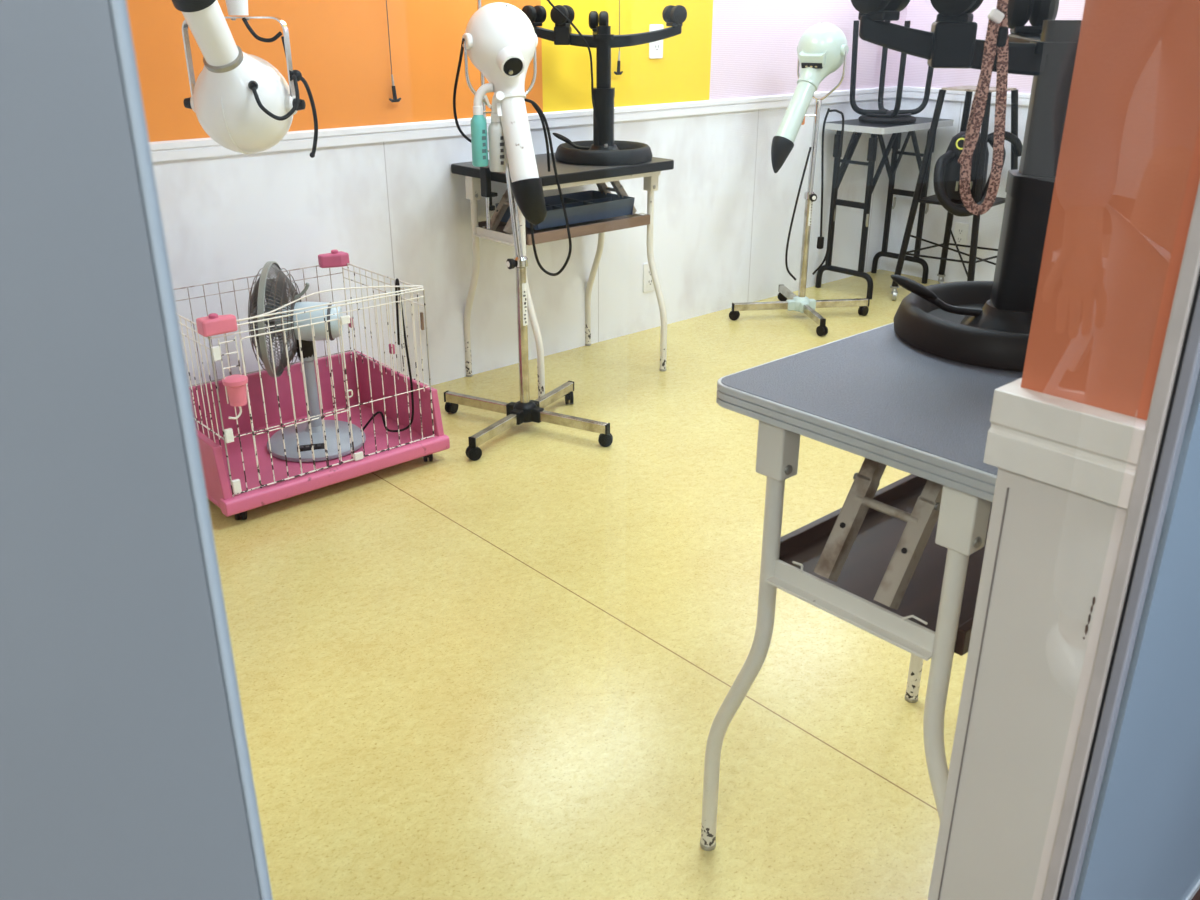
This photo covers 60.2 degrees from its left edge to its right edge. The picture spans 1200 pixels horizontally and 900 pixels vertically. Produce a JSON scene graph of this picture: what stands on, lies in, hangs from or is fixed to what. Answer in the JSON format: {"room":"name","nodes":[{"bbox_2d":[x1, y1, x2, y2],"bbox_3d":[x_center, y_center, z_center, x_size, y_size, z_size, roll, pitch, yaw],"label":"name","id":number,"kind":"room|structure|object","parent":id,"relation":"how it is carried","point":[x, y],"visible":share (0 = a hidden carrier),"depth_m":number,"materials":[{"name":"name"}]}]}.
{"room":"pet grooming salon","nodes":[
{"label":"pet grooming salon","id":0,"kind":"room"},
{"bbox_2d":[126,0,907,386],"bbox_3d":[-0.231,-1.451,3.593,4.600,2.320,0.100,-19,29,-38],"label":"wall","id":1,"kind":"structure","parent":0,"point":[723,214],"depth_m":3.61,"materials":[{"name":"white paint"}]},
{"bbox_2d":[386,0,400,101],"bbox_3d":[-0.644,-1.660,3.003,0.043,1.237,0.021,-19,29,-38],"label":"pull cord","id":2,"kind":"object","parent":1,"relation":"hanging from","point":[394,94],"visible":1,"depth_m":3.22,"materials":[{"name":"metal"}]},
{"bbox_2d":[149,86,896,161],"bbox_3d":[-0.207,-1.164,3.654,4.436,0.051,0.014,-19,29,-38],"label":"trim","id":3,"kind":"structure","parent":1,"relation":"attached to","point":[199,147],"depth_m":3.42,"materials":[{"name":"white wood"}]},
{"bbox_2d":[547,0,598,145],"bbox_3d":[-0.195,-1.389,3.367,0.386,0.770,0.033,3,23,8],"label":"power cable","id":4,"kind":"object","parent":1,"relation":"attached to","point":[549,1],"visible":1,"depth_m":3.40,"materials":[{"name":"black rubber"}]},
{"bbox_2d":[614,0,622,74],"bbox_3d":[0.068,-1.926,3.571,0.019,1.189,0.041,12,26,26],"label":"pull cord","id":5,"kind":"object","parent":1,"relation":"hanging from","point":[618,72],"visible":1,"depth_m":3.79,"materials":[{"name":"metal"}]},
{"bbox_2d":[643,262,655,292],"bbox_3d":[0.204,-0.709,4.245,0.070,0.120,0.010,-19,29,-38],"label":"wall outlet","id":6,"kind":"object","parent":1,"relation":"attached to","point":[648,286],"visible":0.78,"depth_m":4.24,"materials":[{"name":"white plastic"}]},
{"bbox_2d":[647,268,652,287],"bbox_3d":[0.205,-0.708,4.244,0.034,0.080,0.002,-19,29,-38],"label":"socket","id":7,"kind":"object","parent":6,"relation":"attached to","point":[649,279],"depth_m":4.25,"materials":[{"name":"white plastic"}]},
{"bbox_2d":[649,24,663,58],"bbox_3d":[0.213,-1.541,3.903,0.070,0.120,0.010,-19,29,-38],"label":"wall outlet","id":8,"kind":"object","parent":1,"relation":"attached to","point":[655,48],"visible":0.8,"depth_m":3.90,"materials":[{"name":"white plastic"}]},
{"bbox_2d":[653,30,659,52],"bbox_3d":[0.214,-1.540,3.901,0.034,0.080,0.002,-19,29,-38],"label":"socket","id":9,"kind":"object","parent":8,"relation":"attached to","point":[656,45],"depth_m":3.91,"materials":[{"name":"white plastic"}]},
{"bbox_2d":[208,269,1199,899],"bbox_3d":[0.615,0.831,1.234,7.200,0.050,5.600,-19,29,-38],"label":"floor","id":10,"kind":"structure","parent":0,"point":[506,673],"depth_m":2.09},
{"bbox_2d":[0,0,272,899],"bbox_3d":[-0.484,0.010,0.387,0.618,2.100,0.038,-11,25,-25],"label":"door","id":11,"kind":"structure","parent":10,"relation":"on","point":[126,770],"depth_m":0.51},
{"bbox_2d":[173,249,449,519],"bbox_3d":[-0.858,-0.211,2.916,0.678,0.560,0.532,-19,29,-38],"label":"cage","id":12,"kind":"object","parent":10,"relation":"on","point":[236,416],"visible":0.87,"depth_m":2.95,"materials":[{"name":"pink plastic"}]},
{"bbox_2d":[222,374,247,418],"bbox_3d":[-0.899,-0.130,2.567,0.061,0.106,0.060,-19,29,-38],"label":"cup","id":13,"kind":"object","parent":12,"relation":"on","point":[236,386],"depth_m":2.55,"materials":[{"name":"pink plastic"}]},
{"bbox_2d":[189,350,443,508],"bbox_3d":[-0.868,-0.079,2.984,0.670,0.185,0.500,-19,29,-38],"label":"tray","id":14,"kind":"object","parent":12,"relation":"on","point":[239,470],"depth_m":3.03,"materials":[{"name":"pink plastic"}]},
{"bbox_2d":[248,261,413,461],"bbox_3d":[-0.805,-0.280,2.962,0.421,0.538,0.330,-19,29,-38],"label":"desk fan","id":15,"kind":"object","parent":12,"relation":"in","point":[273,290],"visible":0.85,"depth_m":2.89,"materials":[{"name":"grey plastic"}]},
{"bbox_2d":[444,2,612,460],"bbox_3d":[-0.237,-0.644,3.058,0.465,1.248,0.448,-6,24,-14],"label":"dryer","id":16,"kind":"object","parent":10,"relation":"on","point":[499,39],"visible":0.98,"depth_m":2.88,"materials":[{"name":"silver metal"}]},
{"bbox_2d":[471,83,493,166],"bbox_3d":[-0.326,-0.905,2.880,0.069,0.223,0.045,1,23,2],"label":"spray bottle","id":17,"kind":"object","parent":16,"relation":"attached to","point":[479,143],"visible":1,"depth_m":2.87,"materials":[{"name":"teal plastic"}]},
{"bbox_2d":[482,130,485,158],"bbox_3d":[-0.323,-0.852,2.884,0.015,0.080,0.001,-19,29,-38],"label":"print","id":18,"kind":"object","parent":17,"relation":"attached to","point":[483,131],"depth_m":2.88},
{"bbox_2d":[488,91,505,171],"bbox_3d":[-0.282,-0.886,2.878,0.049,0.218,0.070,-19,29,-38],"label":"spray bottle","id":19,"kind":"object","parent":16,"relation":"attached to","point":[497,148],"visible":0.99,"depth_m":2.88,"materials":[{"name":"grey plastic"}]},
{"bbox_2d":[500,136,503,164],"bbox_3d":[-0.274,-0.836,2.890,0.015,0.077,0.001,-18,29,-36],"label":"print","id":20,"kind":"object","parent":19,"relation":"attached to","point":[501,137],"depth_m":2.89},
{"bbox_2d":[523,291,526,322],"bbox_3d":[-0.226,-0.431,3.126,0.011,0.100,0.002,-19,29,-38],"label":"print","id":21,"kind":"object","parent":16,"relation":"attached to","point":[524,292],"depth_m":3.13},
{"bbox_2d":[451,153,673,397],"bbox_3d":[-0.122,-0.630,3.659,0.643,0.756,0.450,-19,29,-38],"label":"table","id":22,"kind":"object","parent":10,"relation":"on","point":[569,175],"visible":0.72,"depth_m":3.48,"materials":[{"name":"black metal"}]},
{"bbox_2d":[465,176,480,199],"bbox_3d":[-0.423,-0.878,3.453,0.036,0.080,0.042,-19,29,-38],"label":"socket","id":23,"kind":"object","parent":22,"relation":"attached to","point":[473,185],"depth_m":3.44,"materials":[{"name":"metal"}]},
{"bbox_2d":[477,0,497,228],"bbox_3d":[-0.243,-1.189,3.253,0.320,0.951,0.038,-15,27,-31],"label":"upright","id":24,"kind":"object","parent":22,"relation":"attached to","point":[485,173],"visible":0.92,"depth_m":3.30,"materials":[{"name":"silver metal"}]},
{"bbox_2d":[485,216,628,244],"bbox_3d":[-0.122,-0.777,3.597,0.544,0.012,0.270,-19,29,-38],"label":"shelf","id":25,"kind":"object","parent":22,"relation":"attached to","point":[497,233],"depth_m":3.47,"materials":[{"name":"brown wood"}]},
{"bbox_2d":[495,190,634,229],"bbox_3d":[-0.117,-0.833,3.579,0.443,0.058,0.228,-19,29,-38],"label":"tray","id":26,"kind":"object","parent":22,"relation":"on","point":[591,205],"visible":0.69,"depth_m":3.56,"materials":[{"name":"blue plastic"}]},
{"bbox_2d":[522,5,686,165],"bbox_3d":[0.013,-1.222,3.460,0.387,0.489,0.409,-19,29,-38],"label":"stand","id":27,"kind":"object","parent":22,"relation":"on","point":[609,152],"visible":0.94,"depth_m":3.41,"materials":[{"name":"black metal"}]},
{"bbox_2d":[643,175,658,190],"bbox_3d":[0.179,-0.951,3.625,0.036,0.080,0.042,-19,29,-38],"label":"socket","id":28,"kind":"object","parent":22,"relation":"attached to","point":[650,183],"depth_m":3.62,"materials":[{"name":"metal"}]},
{"bbox_2d":[729,22,869,335],"bbox_3d":[0.859,-1.120,4.262,0.456,1.187,0.477,17,28,34],"label":"dryer","id":29,"kind":"object","parent":10,"relation":"on","point":[822,48],"visible":1,"depth_m":4.15,"materials":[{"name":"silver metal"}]},
{"bbox_2d":[814,99,821,105],"bbox_3d":[0.880,-1.401,4.170,0.030,0.026,0.030,-19,29,-38],"label":"socket","id":30,"kind":"object","parent":29,"relation":"attached to","point":[818,102],"depth_m":4.16,"materials":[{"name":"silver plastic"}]},
{"bbox_2d":[700,322,1022,850],"bbox_3d":[0.527,0.255,1.523,0.643,0.786,0.450,-19,29,-38],"label":"table","id":31,"kind":"object","parent":10,"relation":"on","point":[900,562],"visible":0.62,"depth_m":1.29,"materials":[{"name":"grey metal"}]},
{"bbox_2d":[756,420,799,480],"bbox_3d":[0.226,-0.006,1.311,0.036,0.080,0.042,-19,29,-38],"label":"socket","id":32,"kind":"object","parent":31,"relation":"attached to","point":[777,457],"depth_m":1.30,"materials":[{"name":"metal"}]},
{"bbox_2d":[779,485,992,631],"bbox_3d":[0.527,0.122,1.467,0.544,0.012,0.270,-19,29,-38],"label":"shelf","id":33,"kind":"object","parent":31,"relation":"attached to","point":[866,564],"depth_m":1.38,"materials":[{"name":"brown wood"}]},
{"bbox_2d":[935,485,990,555],"bbox_3d":[0.399,0.069,1.132,0.036,0.080,0.042,-19,29,-38],"label":"socket","id":34,"kind":"object","parent":31,"relation":"attached to","point":[963,518],"depth_m":1.12,"materials":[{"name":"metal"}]},
{"bbox_2d":[851,0,1081,371],"bbox_3d":[0.600,-0.384,1.398,0.352,0.489,0.439,-19,29,-38],"label":"stand","id":35,"kind":"object","parent":31,"relation":"on","point":[987,324],"visible":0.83,"depth_m":1.38,"materials":[{"name":"black metal"}]},
{"bbox_2d":[815,116,953,299],"bbox_3d":[1.323,-1.153,4.884,0.580,0.766,0.332,-19,29,-38],"label":"folding table","id":36,"kind":"object","parent":10,"relation":"on","point":[857,127],"visible":0.85,"depth_m":4.78,"materials":[{"name":"black metal"}]},
{"bbox_2d":[850,20,935,123],"bbox_3d":[1.307,-1.692,4.628,0.281,0.426,0.276,-21,31,-40],"label":"stool","id":37,"kind":"object","parent":36,"relation":"on","point":[881,116],"visible":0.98,"depth_m":4.63,"materials":[{"name":"black metal"}]},
{"bbox_2d":[890,85,1017,300],"bbox_3d":[1.634,-1.125,4.611,0.492,0.926,0.396,-19,29,-38],"label":"step stool","id":38,"kind":"object","parent":10,"relation":"on","point":[970,89],"visible":0.5,"depth_m":4.54,"materials":[{"name":"black metal"}]},
{"bbox_2d":[933,131,1022,216],"bbox_3d":[1.614,-1.212,4.508,0.428,0.338,0.268,-19,29,-38],"label":"blower","id":39,"kind":"object","parent":38,"relation":"on","point":[946,177],"visible":0.57,"depth_m":4.46,"materials":[{"name":"black plastic"}]},
{"bbox_2d":[955,181,958,190],"bbox_3d":[1.548,-1.144,4.486,0.012,0.043,0.022,7,24,15],"label":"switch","id":40,"kind":"object","parent":39,"relation":"attached to","point":[956,182],"depth_m":4.49,"materials":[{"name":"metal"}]},
{"bbox_2d":[880,0,1084,282],"bbox_3d":[2.447,-1.596,3.936,0.100,2.320,3.000,-19,29,-38],"label":"wall","id":41,"kind":"structure","parent":0,"point":[921,14],"depth_m":4.91,"materials":[{"name":"white paint"}]},
{"bbox_2d":[952,222,968,248],"bbox_3d":[1.729,-1.029,4.963,0.010,0.120,0.070,-19,29,-38],"label":"wall outlet","id":42,"kind":"object","parent":41,"relation":"attached to","point":[961,229],"visible":0.89,"depth_m":4.96,"materials":[{"name":"white plastic"}]},
{"bbox_2d":[956,227,963,243],"bbox_3d":[1.727,-1.029,4.962,0.002,0.080,0.034,-19,29,-38],"label":"socket","id":43,"kind":"object","parent":42,"relation":"attached to","point":[959,230],"depth_m":4.96,"materials":[{"name":"white plastic"}]},
{"bbox_2d":[902,86,1030,105],"bbox_3d":[2.308,-1.358,4.113,0.014,0.051,2.610,-19,29,-38],"label":"trim","id":44,"kind":"structure","parent":41,"relation":"attached to","point":[908,91],"depth_m":4.81,"materials":[{"name":"white wood"}]},
{"bbox_2d":[928,0,1199,899],"bbox_3d":[0.488,-0.301,0.868,0.120,2.320,0.153,-19,29,-38],"label":"wall","id":45,"kind":"structure","parent":0,"point":[1127,180],"depth_m":0.96,"materials":[{"name":"white paint"}]},
{"bbox_2d":[938,488,1008,899],"bbox_3d":[0.402,0.396,1.169,0.002,0.780,0.002,-19,29,-38],"label":"trim","id":46,"kind":"structure","parent":45,"relation":"attached to","point":[1007,492],"depth_m":1.11,"materials":[{"name":"white wood"}]},
{"bbox_2d":[983,378,1146,508],"bbox_3d":[0.485,-0.018,0.992,0.144,0.077,0.163,-19,29,-38],"label":"trim","id":47,"kind":"structure","parent":45,"relation":"attached to","point":[1083,449],"depth_m":0.95,"materials":[{"name":"white wood"}]},
{"bbox_2d":[1083,596,1094,638],"bbox_3d":[0.468,0.161,0.989,0.001,0.049,0.004,-19,29,-38],"label":"trim","id":48,"kind":"structure","parent":45,"relation":"attached to","point":[1093,600],"depth_m":0.99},
{"bbox_2d":[1074,370,1199,899],"bbox_3d":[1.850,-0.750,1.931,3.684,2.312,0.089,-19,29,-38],"label":"door","id":49,"kind":"structure","parent":0,"point":[1143,843],"depth_m":1.08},
{"bbox_2d":[1185,880,1199,899],"bbox_3d":[1.860,0.313,2.378,3.671,0.014,0.003,-20,30,-39],"label":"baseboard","id":50,"kind":"structure","parent":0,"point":[1197,886],"depth_m":1.55,"materials":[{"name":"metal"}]},
{"bbox_3d":[0.619,-1.380,0.377,7.300,0.050,5.700,-19,29,-38],"label":"ceiling","id":51,"kind":"structure","parent":0,"visible":0},
{"bbox_2d":[172,0,317,157],"bbox_3d":[-0.770,-1.263,1.953,0.308,1.392,0.299,-19,29,-38],"label":"dryer","id":52,"kind":"object","parent":51,"relation":"hanging from","point":[238,98],"visible":1,"depth_m":2.15,"materials":[{"name":"white plastic"}]},
{"bbox_2d":[957,0,1008,214],"bbox_3d":[0.461,-0.903,1.023,0.050,1.331,0.036,-19,29,-38],"label":"leash","id":53,"kind":"object","parent":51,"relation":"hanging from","point":[997,34],"visible":1,"depth_m":1.23,"materials":[{"name":"fabric"}]},
{"bbox_3d":[-1.372,-0.618,1.618,0.060,2.320,1.590,-19,29,-38],"label":"wall","id":54,"kind":"structure","parent":0,"visible":0},
{"bbox_2d":[1041,182,1199,899],"bbox_3d":[-0.162,-0.323,0.919,1.342,2.320,0.050,6,24,13],"label":"door frame","id":55,"kind":"structure","parent":54,"relation":"in","point":[1179,365],"depth_m":0.91,"materials":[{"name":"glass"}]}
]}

